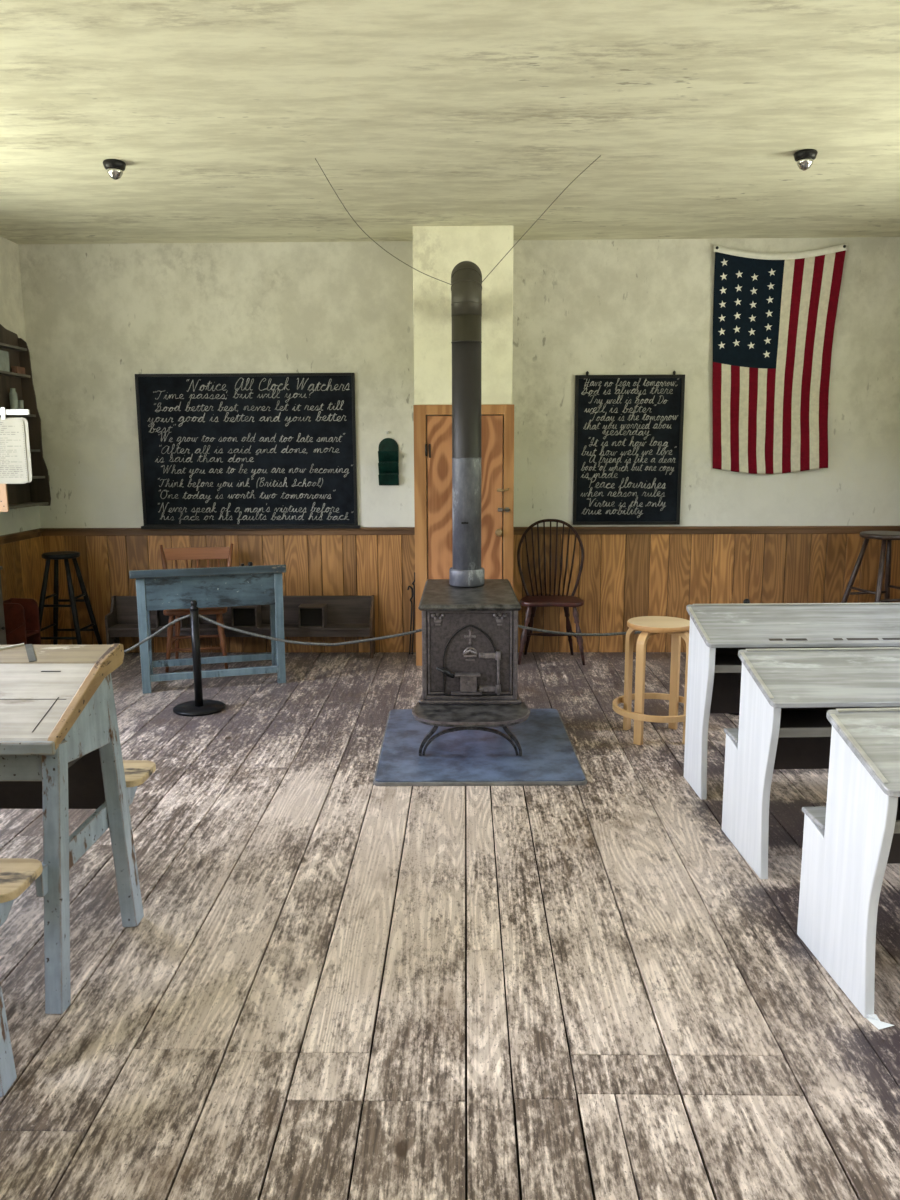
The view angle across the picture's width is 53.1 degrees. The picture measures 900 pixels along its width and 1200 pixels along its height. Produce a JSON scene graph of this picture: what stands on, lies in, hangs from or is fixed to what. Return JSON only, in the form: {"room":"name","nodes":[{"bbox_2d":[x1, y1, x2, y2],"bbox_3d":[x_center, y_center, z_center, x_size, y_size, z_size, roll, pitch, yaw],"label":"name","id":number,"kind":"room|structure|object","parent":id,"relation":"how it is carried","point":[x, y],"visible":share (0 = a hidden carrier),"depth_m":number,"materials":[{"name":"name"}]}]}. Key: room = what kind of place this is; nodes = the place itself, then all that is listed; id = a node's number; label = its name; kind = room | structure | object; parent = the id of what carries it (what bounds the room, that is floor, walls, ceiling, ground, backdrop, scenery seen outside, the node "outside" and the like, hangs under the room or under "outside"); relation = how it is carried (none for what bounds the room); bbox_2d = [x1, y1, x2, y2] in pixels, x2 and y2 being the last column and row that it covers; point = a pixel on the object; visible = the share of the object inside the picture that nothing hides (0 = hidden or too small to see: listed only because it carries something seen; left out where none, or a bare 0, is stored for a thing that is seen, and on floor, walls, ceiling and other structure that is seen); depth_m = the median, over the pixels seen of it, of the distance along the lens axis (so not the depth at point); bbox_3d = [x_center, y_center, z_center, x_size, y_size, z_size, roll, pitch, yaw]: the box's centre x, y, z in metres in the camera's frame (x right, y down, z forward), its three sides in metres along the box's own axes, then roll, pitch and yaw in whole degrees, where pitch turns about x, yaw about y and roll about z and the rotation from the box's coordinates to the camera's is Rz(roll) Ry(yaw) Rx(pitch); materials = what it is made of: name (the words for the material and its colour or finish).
{"room":"classroom","nodes":[
{"label":"classroom","id":0,"kind":"room"},
{"bbox_2d":[0,236,40,535],"bbox_3d":[-3.410,-0.250,1.775,0.160,3.140,10.670,0,9,1],"label":"wall","id":1,"kind":"structure","parent":0,"point":[11,300],"depth_m":6.69,"materials":[{"name":"paint"}]},
{"bbox_2d":[0,407,31,511],"bbox_3d":[-2.944,-0.881,5.686,0.637,0.653,0.038,0,9,1],"label":"notice","id":2,"kind":"object","parent":1,"relation":"attached to","point":[15,456],"visible":1,"depth_m":5.67,"materials":[{"name":"white paper"}]},
{"bbox_2d":[0,529,43,544],"bbox_3d":[-3.306,0.340,1.849,0.045,0.060,10.624,0,9,1],"label":"trim","id":3,"kind":"structure","parent":1,"relation":"attached to","point":[8,538],"depth_m":6.74,"materials":[{"name":"brown wood"}]},
{"bbox_2d":[0,324,50,509],"bbox_3d":[-3.169,-1.315,6.400,0.165,1.340,0.910,0,9,1],"label":"wall shelf","id":4,"kind":"object","parent":1,"relation":"attached to","point":[36,492],"visible":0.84,"depth_m":6.78,"materials":[{"name":"brown wood"}]},
{"bbox_2d":[0,350,9,371],"bbox_3d":[-3.220,-1.718,6.481,0.010,0.150,0.180,0,9,1],"label":"tablet","id":5,"kind":"object","parent":4,"relation":"on","point":[4,356],"visible":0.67,"depth_m":6.50,"materials":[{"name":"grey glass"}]},
{"bbox_2d":[9,388,18,408],"bbox_3d":[-3.198,-1.459,6.604,0.056,0.180,0.056,0,9,1],"label":"glass jar","id":6,"kind":"object","parent":4,"relation":"on","point":[13,398],"visible":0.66,"depth_m":6.58,"materials":[{"name":"grey glass"}]},
{"bbox_2d":[12,366,24,373],"bbox_3d":[-3.192,-1.698,6.666,0.040,0.050,0.120,0,9,1],"label":"wooden block","id":7,"kind":"object","parent":4,"relation":"on","point":[15,369],"visible":0.79,"depth_m":6.62,"materials":[{"name":"brown wood"}]},
{"bbox_2d":[18,400,23,408],"bbox_3d":[-3.196,-1.436,6.710,0.044,0.100,0.043,0,9,1],"label":"drinking glass","id":8,"kind":"object","parent":4,"relation":"on","point":[20,402],"visible":0.58,"depth_m":6.69,"materials":[{"name":"grey glass"}]},
{"bbox_2d":[0,536,51,644],"bbox_3d":[-3.316,0.812,1.951,0.020,0.985,10.670,0,9,1],"label":"wainscoting","id":9,"kind":"structure","parent":1,"relation":"attached to","point":[23,564],"depth_m":6.84,"materials":[{"name":"brown wood"}]},
{"bbox_2d":[0,652,899,1199],"bbox_3d":[0.116,1.352,1.982,7.280,0.120,11.070,0,9,1],"label":"floor","id":10,"kind":"structure","parent":0,"point":[331,983],"depth_m":2.75,"materials":[{"name":"grey wood"}]},
{"bbox_2d":[0,566,6,644],"bbox_3d":[-3.094,0.241,5.786,0.286,0.852,0.550,0,9,1],"label":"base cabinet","id":11,"kind":"object","parent":10,"relation":"on","point":[2,620],"visible":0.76,"depth_m":5.97,"materials":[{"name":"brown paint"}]},
{"bbox_2d":[0,858,42,1096],"bbox_3d":[-1.856,0.788,2.142,1.468,0.966,0.866,0,9,1],"label":"bench","id":12,"kind":"object","parent":10,"relation":"on","point":[16,874],"visible":1,"depth_m":2.39,"materials":[{"name":"paint"}]},
{"bbox_2d":[3,598,40,644],"bbox_3d":[-3.123,0.272,6.535,0.200,0.545,0.236,0,9,1],"label":"seat","id":13,"kind":"object","parent":10,"relation":"on","point":[21,615],"visible":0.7,"depth_m":6.43,"materials":[{"name":"red paint"}]},
{"bbox_2d":[38,551,102,644],"bbox_3d":[-2.942,0.062,6.884,0.417,0.848,0.417,0,9,1],"label":"stool","id":14,"kind":"object","parent":10,"relation":"on","point":[65,555],"visible":0.91,"depth_m":6.79,"materials":[{"name":"black wood"}]},
{"bbox_2d":[0,644,155,1013],"bbox_3d":[-1.803,0.653,2.950,1.468,0.966,0.866,0,9,1],"label":"school desk","id":15,"kind":"object","parent":10,"relation":"on","point":[60,746],"depth_m":2.80,"materials":[{"name":"blue paint"}]},
{"bbox_2d":[0,643,23,649],"bbox_3d":[-1.589,0.173,2.971,0.339,0.029,0.034,-4,10,-22],"label":"cord","id":16,"kind":"object","parent":15,"relation":"on","point":[22,643],"visible":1,"depth_m":3.02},
{"bbox_2d":[0,756,82,782],"bbox_3d":[-1.822,0.509,2.803,1.298,0.012,0.300,0,9,1],"label":"shelf","id":17,"kind":"object","parent":15,"relation":"attached to","point":[71,763],"depth_m":2.65,"materials":[{"name":"grey wood"}]},
{"bbox_2d":[160,543,232,671],"bbox_3d":[-1.899,0.049,6.761,0.546,0.904,0.401,-2,10,-9],"label":"wooden chair","id":18,"kind":"object","parent":10,"relation":"on","point":[190,553],"visible":0.68,"depth_m":6.82,"materials":[{"name":"orange wood"}]},
{"bbox_2d":[173,600,224,715],"bbox_3d":[-1.575,0.344,5.600,0.316,0.696,0.316,0,9,1],"label":"stanchion","id":19,"kind":"object","parent":10,"relation":"on","point":[197,707],"visible":1,"depth_m":5.58,"materials":[{"name":"black paint"}]},
{"bbox_2d":[124,614,189,652],"bbox_3d":[-2.418,0.252,5.405,1.676,0.306,0.082,-2,10,-10],"label":"rope","id":20,"kind":"object","parent":19,"relation":"hanging from","point":[186,616],"visible":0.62,"depth_m":5.52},
{"bbox_2d":[198,614,421,645],"bbox_3d":[-0.717,0.180,5.575,1.668,0.196,0.152,-1,9,-5],"label":"rope","id":21,"kind":"object","parent":19,"relation":"hanging from","point":[199,615],"visible":0.91,"depth_m":5.54,"materials":[{"name":"grey fabric"}]},
{"bbox_2d":[129,565,285,693],"bbox_3d":[-1.671,0.155,6.306,1.010,0.837,0.540,-3,10,-16],"label":"writing desk","id":22,"kind":"object","parent":10,"relation":"on","point":[159,589],"visible":1,"depth_m":6.08,"materials":[{"name":"blue paint"}]},
{"bbox_2d":[105,595,374,657],"bbox_3d":[-1.639,0.212,7.089,2.078,0.468,0.215,0,9,1],"label":"bench","id":23,"kind":"object","parent":10,"relation":"on","point":[347,616],"visible":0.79,"depth_m":7.13,"materials":[{"name":"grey wood"}]},
{"bbox_2d":[155,610,188,627],"bbox_3d":[-2.179,0.125,7.064,0.200,0.165,0.170,0,9,1],"label":"storage box","id":24,"kind":"object","parent":23,"relation":"on","point":[161,619],"visible":0.4,"depth_m":7.01,"materials":[{"name":"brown wood"}]},
{"bbox_2d":[231,605,261,627],"bbox_3d":[-1.594,0.124,7.054,0.200,0.165,0.170,0,9,1],"label":"storage box","id":25,"kind":"object","parent":23,"relation":"on","point":[241,616],"visible":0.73,"depth_m":7.00,"materials":[{"name":"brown wood"}]},
{"bbox_2d":[298,604,326,627],"bbox_3d":[-1.074,0.123,7.045,0.200,0.165,0.170,0,9,1],"label":"storage box","id":26,"kind":"object","parent":23,"relation":"on","point":[309,615],"visible":1,"depth_m":6.99,"materials":[{"name":"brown wood"}]},
{"bbox_2d":[407,586,412,653],"bbox_3d":[-0.314,0.159,7.139,0.048,0.546,0.062,0,9,1],"label":"fire poker","id":27,"kind":"object","parent":10,"relation":"on","point":[408,586],"visible":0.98,"depth_m":7.13,"materials":[{"name":"black metal"}]},
{"bbox_2d":[411,572,414,653],"bbox_3d":[-0.292,0.107,7.131,0.029,0.651,0.067,3,10,21],"label":"fire poker","id":28,"kind":"object","parent":10,"relation":"on","point":[413,584],"visible":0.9,"depth_m":7.12,"materials":[{"name":"black metal"}]},
{"bbox_2d":[373,709,586,785],"bbox_3d":[0.147,0.784,4.959,1.040,0.024,1.244,0,9,0],"label":"hearth pad","id":29,"kind":"object","parent":10,"relation":"on","point":[549,757],"visible":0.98,"depth_m":4.69,"materials":[{"name":"blue stone"}]},
{"bbox_2d":[412,579,529,755],"bbox_3d":[0.113,0.361,4.926,0.616,0.821,0.995,0,9,1],"label":"wood stove","id":30,"kind":"object","parent":29,"relation":"on","point":[470,634],"visible":1,"depth_m":4.75,"materials":[{"name":"metal"}]},
{"bbox_2d":[449,261,484,586],"bbox_3d":[0.105,-1.097,5.709,0.202,1.812,1.593,0,9,1],"label":"stovepipe","id":31,"kind":"object","parent":30,"relation":"attached to","point":[466,276],"visible":0.99,"depth_m":4.96,"materials":[{"name":"metal"}]},
{"bbox_2d":[414,702,527,726],"bbox_3d":[0.109,0.591,4.664,0.604,0.022,0.390,0,9,1],"label":"shelf","id":32,"kind":"object","parent":30,"relation":"attached to","point":[443,714],"depth_m":4.63,"materials":[{"name":"metal"}]},
{"bbox_2d":[517,519,584,664],"bbox_3d":[0.769,-0.064,6.850,0.517,1.076,0.414,0,9,3],"label":"chair","id":33,"kind":"object","parent":10,"relation":"on","point":[531,602],"visible":0.98,"depth_m":6.94,"materials":[{"name":"red wood"}]},
{"bbox_2d":[613,616,689,744],"bbox_3d":[1.163,0.445,5.038,0.492,0.658,0.492,-1,9,-2],"label":"bar stool","id":34,"kind":"object","parent":10,"relation":"on","point":[649,626],"visible":0.83,"depth_m":4.96,"materials":[{"name":"brown wood"}]},
{"bbox_2d":[728,599,749,714],"bbox_3d":[1.815,0.336,5.561,0.316,0.696,0.316,0,9,1],"label":"stanchion","id":35,"kind":"object","parent":10,"relation":"on","point":[746,601],"visible":0.16,"depth_m":5.49,"materials":[{"name":"black paint"}]},
{"bbox_2d":[518,625,641,635],"bbox_3d":[0.963,0.149,5.559,1.650,0.144,0.137,1,10,6],"label":"rope","id":36,"kind":"object","parent":35,"relation":"hanging from","point":[519,626],"visible":0.55,"depth_m":5.55,"materials":[{"name":"grey fabric"}]},
{"bbox_2d":[684,603,899,799],"bbox_3d":[2.130,0.469,4.243,1.978,0.863,0.387,0,9,-1],"label":"school desk","id":37,"kind":"object","parent":10,"relation":"on","point":[717,632],"visible":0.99,"depth_m":4.19,"materials":[{"name":"grey paint"}]},
{"bbox_2d":[715,654,741,664],"bbox_3d":[2.129,0.288,4.222,1.890,0.018,0.260,0,9,-1],"label":"shelf","id":38,"kind":"object","parent":37,"relation":"attached to","point":[720,659],"depth_m":4.23,"materials":[{"name":"black wood"}]},
{"bbox_2d":[722,647,899,878],"bbox_3d":[2.135,0.608,3.553,1.978,0.816,0.517,-1,9,-2],"label":"school desk","id":39,"kind":"object","parent":10,"relation":"on","point":[787,694],"visible":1,"depth_m":3.45,"materials":[{"name":"grey paint"}]},
{"bbox_2d":[780,709,835,727],"bbox_3d":[2.136,0.460,3.471,1.890,0.018,0.260,-1,9,-2],"label":"shelf","id":40,"kind":"object","parent":39,"relation":"attached to","point":[790,718],"depth_m":3.46,"materials":[{"name":"black wood"}]},
{"bbox_2d":[797,707,899,1017],"bbox_3d":[2.141,0.743,2.741,1.978,0.816,0.517,-1,9,-3],"label":"school desk","id":41,"kind":"object","parent":10,"relation":"on","point":[849,842],"visible":1,"depth_m":2.65,"materials":[{"name":"grey paint"}]},
{"bbox_2d":[896,797,899,819],"bbox_3d":[2.143,0.595,2.659,1.890,0.018,0.260,-1,9,-3],"label":"shelf","id":42,"kind":"object","parent":41,"relation":"attached to","point":[898,807],"depth_m":2.58,"materials":[{"name":"black wood"}]},
{"bbox_2d":[841,531,899,602],"bbox_3d":[3.195,0.000,6.658,0.571,0.994,0.572,-2,10,-12],"label":"stool","id":43,"kind":"object","parent":10,"relation":"on","point":[887,537],"visible":0.68,"depth_m":6.66,"materials":[{"name":"black wood"}]},
{"bbox_2d":[866,1014,893,1029],"bbox_3d":[1.212,1.184,2.546,0.052,0.015,0.062,-3,10,-15],"label":"paper scrap","id":44,"kind":"object","parent":10,"relation":"on","point":[873,1018],"visible":1,"depth_m":2.54,"materials":[{"name":"white paper"}]},
{"bbox_2d":[0,0,899,243],"bbox_3d":[0.102,-1.878,1.445,7.280,0.150,11.070,0,9,1],"label":"ceiling","id":45,"kind":"structure","parent":0,"point":[219,114],"depth_m":4.25,"materials":[{"name":"beige paint"}]},
{"bbox_2d":[103,159,125,179],"bbox_3d":[-1.810,-2.318,4.866,0.120,0.088,0.120,0,9,1],"label":"ceiling sensor","id":46,"kind":"object","parent":45,"relation":"attached to","point":[115,168],"visible":1,"depth_m":4.83,"materials":[{"name":"black paint"}]},
{"bbox_2d":[315,158,451,284],"bbox_3d":[-0.352,-2.035,4.858,0.735,0.657,0.004,0,9,1],"label":"wire","id":47,"kind":"object","parent":45,"relation":"hanging from","point":[315,158],"visible":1,"depth_m":4.87,"materials":[{"name":"grey metal"}]},
{"bbox_2d":[481,155,600,282],"bbox_3d":[0.485,-2.042,4.843,0.636,0.647,0.004,0,9,1],"label":"wire","id":48,"kind":"object","parent":45,"relation":"hanging from","point":[600,155],"visible":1,"depth_m":4.84,"materials":[{"name":"grey metal"}]},
{"bbox_2d":[793,149,817,170],"bbox_3d":[1.874,-2.315,4.754,0.120,0.088,0.120,0,9,1],"label":"ceiling sensor","id":49,"kind":"object","parent":45,"relation":"attached to","point":[804,158],"visible":1,"depth_m":4.72,"materials":[{"name":"black paint"}]},
{"bbox_2d":[18,237,899,579],"bbox_3d":[0.200,-1.147,7.065,7.280,3.140,0.180,0,9,1],"label":"wall","id":50,"kind":"structure","parent":0,"point":[97,317],"depth_m":6.86,"materials":[{"name":"beige paint"}]},
{"bbox_2d":[39,527,414,535],"bbox_3d":[-1.745,-0.538,7.085,2.987,0.060,0.045,0,9,1],"label":"trim","id":51,"kind":"structure","parent":50,"relation":"attached to","point":[363,530],"depth_m":7.08,"materials":[{"name":"brown wood"}]},
{"bbox_2d":[43,535,415,652],"bbox_3d":[-1.733,-0.064,7.177,2.968,0.985,0.020,0,9,1],"label":"wainscoting","id":52,"kind":"structure","parent":50,"relation":"attached to","point":[380,566],"depth_m":7.14,"materials":[{"name":"brown wood"}]},
{"bbox_2d":[135,373,359,528],"bbox_3d":[-1.564,-1.145,6.972,1.715,1.187,0.060,0,9,1],"label":"blackboard","id":53,"kind":"object","parent":50,"relation":"attached to","point":[217,450],"visible":1,"depth_m":6.98,"materials":[{"name":"stone"}]},
{"bbox_2d":[378,431,398,484],"bbox_3d":[-0.476,-1.094,6.960,0.156,0.416,0.064,0,9,1],"label":"pocket","id":54,"kind":"object","parent":50,"relation":"attached to","point":[388,449],"visible":1,"depth_m":6.97,"materials":[{"name":"green fabric"}]},
{"bbox_2d":[573,371,684,524],"bbox_3d":[1.371,-1.164,6.936,0.830,1.167,0.026,0,9,1],"label":"blackboard","id":55,"kind":"object","parent":50,"relation":"attached to","point":[628,429],"visible":1,"depth_m":6.93,"materials":[{"name":"stone"}]},
{"bbox_2d":[513,534,899,651],"bbox_3d":[2.045,-0.070,7.112,3.155,0.985,0.020,0,9,1],"label":"wainscoting","id":56,"kind":"structure","parent":50,"relation":"attached to","point":[624,577],"depth_m":7.08,"materials":[{"name":"brown wood"}]},
{"bbox_2d":[513,526,899,534],"bbox_3d":[2.052,-0.544,7.020,3.174,0.060,0.045,0,9,1],"label":"trim","id":57,"kind":"structure","parent":50,"relation":"attached to","point":[595,529],"depth_m":7.01,"materials":[{"name":"brown wood"}]},
{"bbox_2d":[712,244,847,473],"bbox_3d":[2.447,-1.799,6.797,0.982,1.682,0.057,0,9,1],"label":"flag","id":58,"kind":"object","parent":50,"relation":"attached to","point":[774,314],"visible":1,"depth_m":6.79,"materials":[{"name":"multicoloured fabric"}]},
{"bbox_2d":[412,225,513,404],"bbox_3d":[0.101,-1.094,6.751,0.704,3.140,0.460,0,9,1],"label":"wall","id":59,"kind":"structure","parent":0,"point":[437,250],"depth_m":6.36,"materials":[{"name":"paint"}]},
{"bbox_2d":[413,404,513,665],"bbox_3d":[0.103,-0.456,6.633,0.724,1.920,0.042,0,9,1],"label":"trim","id":60,"kind":"structure","parent":59,"relation":"attached to","point":[420,412],"depth_m":6.56,"materials":[{"name":"brown wood"}]},
{"bbox_2d":[425,416,509,578],"bbox_3d":[0.131,-0.425,6.609,0.615,1.818,0.080,0,9,1],"label":"door","id":61,"kind":"structure","parent":59,"relation":"in","point":[438,448],"depth_m":6.57,"materials":[{"name":"brown wood"}]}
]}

